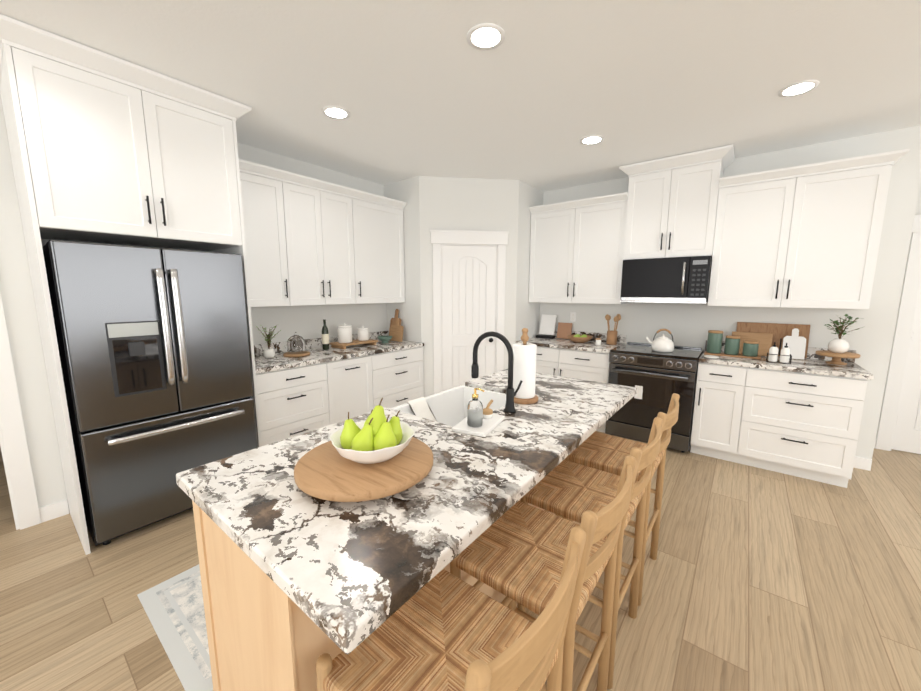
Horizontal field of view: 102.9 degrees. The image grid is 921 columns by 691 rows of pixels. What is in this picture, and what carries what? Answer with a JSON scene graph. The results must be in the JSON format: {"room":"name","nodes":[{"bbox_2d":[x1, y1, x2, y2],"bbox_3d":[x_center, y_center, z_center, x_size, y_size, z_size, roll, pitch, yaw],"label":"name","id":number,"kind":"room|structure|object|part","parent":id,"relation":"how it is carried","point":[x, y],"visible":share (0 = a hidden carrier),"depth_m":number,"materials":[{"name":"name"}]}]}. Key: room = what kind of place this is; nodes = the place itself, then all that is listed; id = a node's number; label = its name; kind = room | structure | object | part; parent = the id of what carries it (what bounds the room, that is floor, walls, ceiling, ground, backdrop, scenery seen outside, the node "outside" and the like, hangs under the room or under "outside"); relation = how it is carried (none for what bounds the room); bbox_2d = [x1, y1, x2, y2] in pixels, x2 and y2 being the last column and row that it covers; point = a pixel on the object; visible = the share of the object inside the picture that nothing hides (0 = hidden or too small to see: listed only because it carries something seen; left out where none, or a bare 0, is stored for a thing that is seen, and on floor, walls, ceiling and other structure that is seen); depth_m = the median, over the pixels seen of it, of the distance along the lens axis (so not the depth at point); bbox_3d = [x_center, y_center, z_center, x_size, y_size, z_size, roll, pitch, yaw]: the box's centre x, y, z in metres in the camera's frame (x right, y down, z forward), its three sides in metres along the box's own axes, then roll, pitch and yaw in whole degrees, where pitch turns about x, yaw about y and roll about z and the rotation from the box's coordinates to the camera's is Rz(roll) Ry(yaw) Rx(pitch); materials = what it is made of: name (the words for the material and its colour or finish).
{"room":"kitchen","nodes":[
{"label":"kitchen","id":0,"kind":"room"},
{"bbox_2d":[0,93,386,512],"bbox_3d":[-2.752,-0.216,2.323,0.120,2.757,8.920,7,11,37],"label":"wall","id":1,"kind":"structure","parent":0,"point":[22,324],"depth_m":2.38,"materials":[{"name":"white paint"}]},
{"bbox_2d":[0,293,40,529],"bbox_3d":[-3.129,0.137,1.863,0.148,2.190,1.130,7,11,37],"label":"trim","id":2,"kind":"structure","parent":1,"relation":"attached to","point":[18,472],"depth_m":2.29,"materials":[{"name":"white wood"}]},
{"bbox_2d":[0,18,243,251],"bbox_3d":[-2.108,-1.145,2.374,0.661,0.922,0.960,7,11,37],"label":"upper cabinet","id":3,"kind":"object","parent":1,"relation":"attached to","point":[105,148],"depth_m":2.07,"materials":[{"name":"white wood"}]},
{"bbox_2d":[216,159,291,309],"bbox_3d":[-1.787,-0.898,3.098,0.331,1.125,0.470,7,11,37],"label":"upper cabinet","id":4,"kind":"object","parent":1,"relation":"attached to","point":[267,267],"depth_m":3.04,"materials":[{"name":"white wood"}]},
{"bbox_2d":[250,331,387,357],"bbox_3d":[-1.484,-0.031,3.878,0.020,0.100,1.864,7,11,37],"label":"backsplash","id":5,"kind":"structure","parent":1,"relation":"attached to","point":[279,347],"depth_m":3.75,"materials":[{"name":"white stone"}]},
{"bbox_2d":[284,170,359,305],"bbox_3d":[-1.428,-0.964,3.555,0.331,1.125,0.700,7,11,37],"label":"upper cabinet","id":6,"kind":"object","parent":1,"relation":"attached to","point":[321,215],"depth_m":3.44,"materials":[{"name":"white wood"}]},
{"bbox_2d":[356,190,404,303],"bbox_3d":[-1.000,-1.043,4.100,0.331,1.125,0.694,7,11,37],"label":"upper cabinet","id":7,"kind":"object","parent":1,"relation":"attached to","point":[379,219],"depth_m":3.99,"materials":[{"name":"white wood"}]},
{"bbox_2d":[384,176,420,342],"bbox_3d":[-0.656,-0.519,4.420,0.585,2.757,0.100,7,11,37],"label":"wall","id":8,"kind":"structure","parent":0,"point":[407,192],"depth_m":4.23,"materials":[{"name":"white paint"}]},
{"bbox_2d":[0,431,920,690],"bbox_3d":[-0.522,1.252,2.049,12.000,0.060,10.900,7,11,37],"label":"floor","id":9,"kind":"structure","parent":0,"point":[756,579],"depth_m":1.86,"materials":[{"name":"brown wood"}]},
{"bbox_2d":[42,239,257,545],"bbox_3d":[-2.050,0.251,2.530,0.753,1.775,0.910,7,11,37],"label":"fridge","id":10,"kind":"object","parent":9,"relation":"on","point":[154,350],"visible":1,"depth_m":2.22,"materials":[{"name":"grey metal"}]},
{"bbox_2d":[137,564,212,690],"bbox_3d":[-0.579,1.150,2.502,0.800,0.009,2.340,7,11,37],"label":"rug","id":11,"kind":"object","parent":9,"relation":"on","point":[173,607],"visible":0.29,"depth_m":1.67,"materials":[{"name":"grey fabric"}]},
{"bbox_2d":[252,362,331,446],"bbox_3d":[-1.630,0.591,3.286,0.620,0.885,0.620,7,11,37],"label":"base cabinet","id":12,"kind":"object","parent":9,"relation":"on","point":[288,403],"depth_m":3.05,"materials":[{"name":"white wood"}]},
{"bbox_2d":[251,338,423,373],"bbox_3d":[-1.241,0.065,3.700,0.636,0.037,1.864,7,11,37],"label":"countertop","id":13,"kind":"structure","parent":12,"relation":"on","point":[260,364],"depth_m":3.39,"materials":[{"name":"white stone"}]},
{"bbox_2d":[256,325,280,357],"bbox_3d":[-1.670,-0.038,3.232,0.196,0.298,0.161,7,11,37],"label":"potted plant","id":14,"kind":"object","parent":13,"relation":"on","point":[268,352],"visible":1,"depth_m":3.22,"materials":[{"name":"white ceramic"}]},
{"bbox_2d":[283,332,309,356],"bbox_3d":[-1.511,-0.016,3.373,0.230,0.214,0.230,7,11,37],"label":"cloche","id":15,"kind":"object","parent":13,"relation":"on","point":[296,345],"visible":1,"depth_m":3.31,"materials":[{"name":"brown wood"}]},
{"bbox_2d":[322,319,328,349],"bbox_3d":[-1.369,-0.111,3.708,0.067,0.305,0.067,7,11,37],"label":"wine bottle","id":16,"kind":"object","parent":13,"relation":"on","point":[325,339],"visible":1,"depth_m":3.69,"materials":[{"name":"grey"}]},
{"bbox_2d":[329,323,377,348],"bbox_3d":[-1.150,-0.121,3.958,0.240,0.254,0.460,7,11,37],"label":"canister set","id":17,"kind":"object","parent":13,"relation":"on","point":[344,335],"visible":1,"depth_m":3.84,"materials":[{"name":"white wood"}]},
{"bbox_2d":[377,336,392,343],"bbox_3d":[-0.866,-0.066,4.203,0.176,0.076,0.176,7,11,37],"label":"bowl","id":18,"kind":"object","parent":13,"relation":"on","point":[384,339],"visible":1,"depth_m":4.16,"materials":[{"name":"green ceramic"}]},
{"bbox_2d":[389,309,403,341],"bbox_3d":[-0.758,-0.244,4.371,0.265,0.377,0.125,7,11,37],"label":"boards","id":19,"kind":"object","parent":13,"relation":"on","point":[396,330],"visible":0.94,"depth_m":4.34,"materials":[{"name":"brown wood"}]},
{"bbox_2d":[328,354,375,423],"bbox_3d":[-1.286,0.527,3.724,0.620,0.885,0.500,7,11,37],"label":"base cabinet","id":20,"kind":"object","parent":9,"relation":"on","point":[353,379],"depth_m":3.53,"materials":[{"name":"white wood"}]},
{"bbox_2d":[193,455,580,690],"bbox_3d":[0.009,0.805,1.829,0.697,0.890,2.034,7,11,37],"label":"kitchen island","id":21,"kind":"object","parent":9,"relation":"on","point":[257,641],"depth_m":1.00,"materials":[{"name":"wood"}]},
{"bbox_2d":[176,367,636,654],"bbox_3d":[0.084,0.352,1.705,0.910,0.042,2.070,7,11,37],"label":"island countertop","id":22,"kind":"structure","parent":21,"relation":"on","point":[346,567],"depth_m":1.01,"materials":[{"name":"white stone"}]},
{"bbox_2d":[294,398,432,501],"bbox_3d":[-0.299,0.287,1.157,0.424,0.240,0.424,7,11,37],"label":"fruit bowl","id":23,"kind":"object","parent":22,"relation":"on","point":[376,454],"visible":1,"depth_m":1.10,"materials":[{"name":"brown wood"}]},
{"bbox_2d":[391,385,505,426],"bbox_3d":[-0.003,0.438,1.996,0.465,0.257,0.640,7,11,37],"label":"sink","id":24,"kind":"object","parent":22,"relation":"in","point":[448,407],"depth_m":2.21,"materials":[{"name":"white ceramic"}]},
{"bbox_2d":[406,397,436,421],"bbox_3d":[-0.209,0.409,2.001,0.150,0.222,0.120,7,11,37],"label":"towel","id":25,"kind":"object","parent":24,"relation":"hanging from","point":[419,407],"depth_m":2.00,"materials":[{"name":"white fabric"}]},
{"bbox_2d":[452,388,504,436],"bbox_3d":[0.083,0.257,1.584,0.150,0.179,0.242,4,9,26],"label":"soap tray","id":26,"kind":"object","parent":22,"relation":"on","point":[478,420],"visible":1,"depth_m":1.52,"materials":[{"name":"white ceramic"}]},
{"bbox_2d":[471,331,522,412],"bbox_3d":[0.178,0.118,1.841,0.259,0.382,0.111,7,11,37],"label":"faucet","id":27,"kind":"object","parent":22,"relation":"on","point":[509,407],"depth_m":1.77,"materials":[{"name":"black metal"}]},
{"bbox_2d":[513,328,537,403],"bbox_3d":[0.336,0.100,1.937,0.160,0.388,0.160,7,11,37],"label":"paper towel","id":28,"kind":"object","parent":22,"relation":"on","point":[524,363],"visible":0.85,"depth_m":1.89,"materials":[{"name":"white paper"}]},
{"bbox_2d":[376,346,423,407],"bbox_3d":[-0.904,0.457,4.209,0.620,0.885,0.744,7,11,37],"label":"base cabinet","id":29,"kind":"object","parent":9,"relation":"on","point":[399,374],"depth_m":4.00,"materials":[{"name":"white wood"}]},
{"bbox_2d":[316,526,585,690],"bbox_3d":[-0.013,0.902,0.868,0.475,0.976,0.426,7,11,37],"label":"stool","id":30,"kind":"object","parent":9,"relation":"on","point":[443,630],"visible":0.92,"depth_m":0.84,"materials":[{"name":"brown wood"}]},
{"bbox_3d":[-0.035,0.744,0.863,0.404,0.045,0.414,7,11,37],"label":"seat","id":31,"kind":"part","parent":30,"relation":"part of","materials":[{"name":"brown wicker"}]},
{"bbox_2d":[450,455,635,690],"bbox_3d":[0.276,0.849,1.235,0.475,0.976,0.426,7,11,37],"label":"stool","id":32,"kind":"object","parent":9,"relation":"on","point":[515,553],"visible":0.83,"depth_m":1.16,"materials":[{"name":"brown wood"}]},
{"bbox_3d":[0.253,0.690,1.230,0.404,0.045,0.414,7,11,37],"label":"seat","id":33,"kind":"part","parent":32,"relation":"part of","materials":[{"name":"brown wicker"}]},
{"bbox_2d":[536,348,610,432],"bbox_3d":[1.289,0.435,4.394,1.093,0.885,0.619,7,11,37],"label":"base cabinet","id":34,"kind":"object","parent":9,"relation":"on","point":[591,366],"depth_m":4.00,"materials":[{"name":"white wood"}]},
{"bbox_2d":[516,336,622,351],"bbox_3d":[1.285,-0.021,4.321,1.093,0.037,0.635,7,11,37],"label":"countertop","id":35,"kind":"structure","parent":34,"relation":"on","point":[589,346],"depth_m":4.13,"materials":[{"name":"white stone"}]},
{"bbox_2d":[536,314,572,338],"bbox_3d":[1.179,-0.235,4.629,0.420,0.294,0.157,7,11,37],"label":"stand","id":36,"kind":"object","parent":35,"relation":"on","point":[547,327],"visible":0.94,"depth_m":4.66,"materials":[{"name":"black"}]},
{"bbox_2d":[567,334,592,342],"bbox_3d":[1.396,-0.082,4.291,0.290,0.090,0.290,7,11,37],"label":"apple bowl","id":37,"kind":"object","parent":35,"relation":"on","point":[578,338],"visible":1,"depth_m":4.22,"materials":[{"name":"brown wood"}]},
{"bbox_2d":[595,338,601,344],"bbox_3d":[1.536,-0.042,4.084,0.062,0.072,0.062,7,11,37],"label":"jar","id":38,"kind":"object","parent":35,"relation":"on","point":[598,341],"visible":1,"depth_m":4.06,"materials":[{"name":"white ceramic"}]},
{"bbox_2d":[605,314,620,344],"bbox_3d":[1.709,-0.184,4.123,0.164,0.343,0.115,7,11,37],"label":"utensil crock","id":39,"kind":"object","parent":35,"relation":"on","point":[611,338],"visible":1,"depth_m":4.09,"materials":[{"name":"brown wood"}]},
{"bbox_2d":[517,417,662,688],"bbox_3d":[0.565,0.796,1.602,0.475,0.976,0.426,7,11,37],"label":"stool","id":40,"kind":"object","parent":9,"relation":"on","point":[570,490],"visible":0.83,"depth_m":1.53,"materials":[{"name":"brown wood"}]},
{"bbox_3d":[0.542,0.637,1.597,0.404,0.045,0.414,7,11,37],"label":"seat","id":41,"kind":"part","parent":40,"relation":"part of","materials":[{"name":"brown wicker"}]},
{"bbox_2d":[562,393,679,605],"bbox_3d":[0.860,0.742,1.977,0.475,0.976,0.426,7,11,37],"label":"stool","id":42,"kind":"object","parent":9,"relation":"on","point":[603,452],"visible":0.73,"depth_m":1.92,"materials":[{"name":"brown wood"}]},
{"bbox_3d":[0.837,0.583,1.972,0.404,0.045,0.414,7,11,37],"label":"seat","id":43,"kind":"part","parent":42,"relation":"part of","materials":[{"name":"brown wicker"}]},
{"bbox_2d":[605,342,703,452],"bbox_3d":[1.983,0.496,3.775,0.752,0.945,0.708,7,11,37],"label":"range","id":44,"kind":"object","parent":9,"relation":"on","point":[657,380],"visible":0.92,"depth_m":3.53,"materials":[{"name":"black metal"}]},
{"bbox_2d":[646,329,673,352],"bbox_3d":[1.971,-0.057,3.625,0.258,0.224,0.200,7,11,37],"label":"kettle","id":45,"kind":"object","parent":44,"relation":"on","point":[663,344],"visible":1,"depth_m":3.56,"materials":[{"name":"white ceramic"}]},
{"bbox_2d":[690,364,747,462],"bbox_3d":[2.461,0.569,3.492,0.348,0.885,0.619,7,11,37],"label":"base cabinet","id":46,"kind":"object","parent":9,"relation":"on","point":[718,415],"depth_m":3.25,"materials":[{"name":"white wood"}]},
{"bbox_2d":[740,368,867,487],"bbox_3d":[2.872,0.616,3.175,0.695,0.885,0.619,7,11,37],"label":"base cabinet","id":47,"kind":"object","parent":9,"relation":"on","point":[798,424],"depth_m":2.91,"materials":[{"name":"white wood"}]},
{"bbox_2d":[698,348,873,379],"bbox_3d":[2.739,0.146,3.202,1.063,0.037,0.635,7,11,37],"label":"countertop","id":48,"kind":"structure","parent":47,"relation":"on","point":[851,369],"depth_m":2.97,"materials":[{"name":"white stone"}]},
{"bbox_2d":[704,355,718,358],"bbox_3d":[2.256,0.104,3.296,0.116,0.014,0.116,7,11,37],"label":"spoon rest","id":49,"kind":"object","parent":48,"relation":"on","point":[711,356],"visible":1,"depth_m":3.29,"materials":[{"name":"white ceramic"}]},
{"bbox_2d":[704,330,760,358],"bbox_3d":[2.514,-0.015,3.383,0.420,0.226,0.140,7,11,37],"label":"canisters","id":50,"kind":"object","parent":48,"relation":"on","point":[732,345],"visible":1,"depth_m":3.36,"materials":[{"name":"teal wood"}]},
{"bbox_2d":[732,322,810,359],"bbox_3d":[2.840,-0.053,3.381,0.550,0.298,0.168,7,11,37],"label":"boards","id":51,"kind":"object","parent":48,"relation":"on","point":[795,337],"visible":0.75,"depth_m":3.36,"materials":[{"name":"brown wood"}]},
{"bbox_2d":[766,338,791,363],"bbox_3d":[2.668,0.043,3.065,0.155,0.201,0.086,7,11,37],"label":"soap caddy","id":52,"kind":"object","parent":48,"relation":"on","point":[785,355],"visible":1,"depth_m":3.06,"materials":[{"name":"white ceramic"}]},
{"bbox_2d":[816,314,861,364],"bbox_3d":[3.112,-0.056,3.010,0.260,0.416,0.260,7,11,37],"label":"plant stand","id":53,"kind":"object","parent":48,"relation":"on","point":[837,350],"visible":1,"depth_m":2.99,"materials":[{"name":"brown wood"}]},
{"bbox_2d":[0,0,920,191],"bbox_3d":[-0.516,-1.546,1.639,12.000,0.080,10.900,7,11,37],"label":"ceiling","id":54,"kind":"structure","parent":0,"point":[415,88],"depth_m":2.12,"materials":[{"name":"white paint"}]},
{"bbox_2d":[322,106,349,119],"bbox_3d":[-0.877,-1.642,2.588,0.189,0.006,0.189,-1,8,-7],"label":"recessed light","id":55,"kind":"object","parent":54,"relation":"in","point":[334,112],"depth_m":2.58,"materials":[{"name":"white plastic"}]},
{"bbox_2d":[467,23,504,49],"bbox_3d":[0.125,-1.527,1.816,0.189,0.006,0.189,-1,8,-7],"label":"recessed light","id":56,"kind":"object","parent":54,"relation":"in","point":[486,36],"depth_m":1.81,"materials":[{"name":"white plastic"}]},
{"bbox_2d":[580,135,603,144],"bbox_3d":[1.090,-1.704,3.043,0.189,0.006,0.189,-1,8,-7],"label":"recessed light","id":57,"kind":"object","parent":54,"relation":"in","point":[592,139],"depth_m":3.03,"materials":[{"name":"white plastic"}]},
{"bbox_2d":[778,80,819,96],"bbox_3d":[2.092,-1.589,2.271,0.189,0.006,0.189,-1,8,-7],"label":"recessed light","id":58,"kind":"object","parent":54,"relation":"in","point":[794,89],"depth_m":2.26,"materials":[{"name":"white plastic"}]},
{"bbox_2d":[419,176,518,396],"bbox_3d":[0.096,-0.503,4.322,1.124,2.757,0.100,-1,8,-7],"label":"wall","id":59,"kind":"structure","parent":0,"point":[455,203],"depth_m":4.14,"materials":[{"name":"white paint"}]},
{"bbox_2d":[430,230,508,393],"bbox_3d":[0.097,-0.220,4.346,1.124,2.190,0.134,-1,8,-7],"label":"door frame","id":60,"kind":"structure","parent":59,"relation":"attached to","point":[498,239],"depth_m":4.21,"materials":[{"name":"white wood"}]},
{"bbox_2d":[442,245,496,391],"bbox_3d":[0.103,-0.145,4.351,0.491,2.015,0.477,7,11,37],"label":"door leaf","id":61,"kind":"structure","parent":59,"relation":"in","point":[468,296],"depth_m":4.30,"materials":[{"name":"white wood"}]},
{"bbox_2d":[515,180,543,342],"bbox_3d":[0.815,-0.545,4.620,0.100,2.757,0.635,7,11,37],"label":"wall","id":62,"kind":"structure","parent":0,"point":[527,314],"depth_m":4.42,"materials":[{"name":"white paint"}]},
{"bbox_2d":[539,126,920,458],"bbox_3d":[1.726,-0.510,4.392,4.620,2.757,0.120,7,11,37],"label":"wall","id":63,"kind":"structure","parent":0,"point":[693,324],"depth_m":3.15,"materials":[{"name":"white paint"}]},
{"bbox_2d":[570,312,575,321],"bbox_3d":[1.406,-0.356,4.584,0.070,0.115,0.007,7,11,37],"label":"electrical outlet plate","id":64,"kind":"object","parent":63,"relation":"attached to","point":[572,316],"visible":1,"depth_m":4.58,"materials":[{"name":"white plastic"}]},
{"bbox_2d":[529,193,628,303],"bbox_3d":[1.383,-1.066,4.288,1.099,1.125,0.330,7,11,37],"label":"upper cabinet","id":65,"kind":"object","parent":63,"relation":"attached to","point":[576,246],"depth_m":4.13,"materials":[{"name":"white wood"}]},
{"bbox_2d":[620,148,727,259],"bbox_3d":[2.109,-1.328,3.659,0.763,0.910,0.360,7,11,37],"label":"upper cabinet","id":66,"kind":"object","parent":63,"relation":"attached to","point":[672,204],"depth_m":3.49,"materials":[{"name":"white wood"}]},
{"bbox_2d":[620,256,711,302],"bbox_3d":[2.078,-0.655,3.719,0.754,0.430,0.454,7,11,37],"label":"microwave","id":67,"kind":"object","parent":66,"relation":"attached to","point":[673,280],"visible":1,"depth_m":3.56,"materials":[{"name":"grey plastic"}]},
{"bbox_2d":[540,330,855,359],"bbox_3d":[2.195,-0.041,3.996,2.920,0.100,0.020,7,11,37],"label":"backsplash","id":68,"kind":"structure","parent":63,"relation":"attached to","point":[811,353],"depth_m":3.66,"materials":[{"name":"white stone"}]},
{"bbox_2d":[707,150,899,308],"bbox_3d":[2.829,-0.900,3.175,1.038,1.125,0.330,7,11,37],"label":"upper cabinet","id":69,"kind":"object","parent":63,"relation":"attached to","point":[805,236],"depth_m":2.99,"materials":[{"name":"white wood"}]},
{"bbox_2d":[859,457,871,466],"bbox_3d":[3.777,0.975,3.442,0.040,0.100,0.580,7,11,37],"label":"baseboard","id":70,"kind":"structure","parent":63,"relation":"attached to","point":[867,462],"depth_m":3.14,"materials":[{"name":"white wood"}]},
{"bbox_2d":[876,181,920,437],"bbox_3d":[5.359,-0.222,2.472,3.500,2.757,0.120,7,11,37],"label":"wall","id":71,"kind":"structure","parent":0,"point":[918,209],"depth_m":3.35,"materials":[{"name":"white paint"}]},
{"bbox_2d":[875,215,920,450],"bbox_3d":[4.465,-0.041,3.181,1.010,2.190,0.154,7,11,37],"label":"door frame","id":72,"kind":"structure","parent":71,"relation":"attached to","point":[900,350],"depth_m":3.40,"materials":[{"name":"white wood"}]},
{"bbox_2d":[892,290,920,453],"bbox_3d":[4.457,0.034,3.190,0.746,2.015,0.042,7,11,37],"label":"door leaf","id":73,"kind":"structure","parent":71,"relation":"in","point":[907,436],"depth_m":3.43,"materials":[{"name":"white wood"}]}
]}

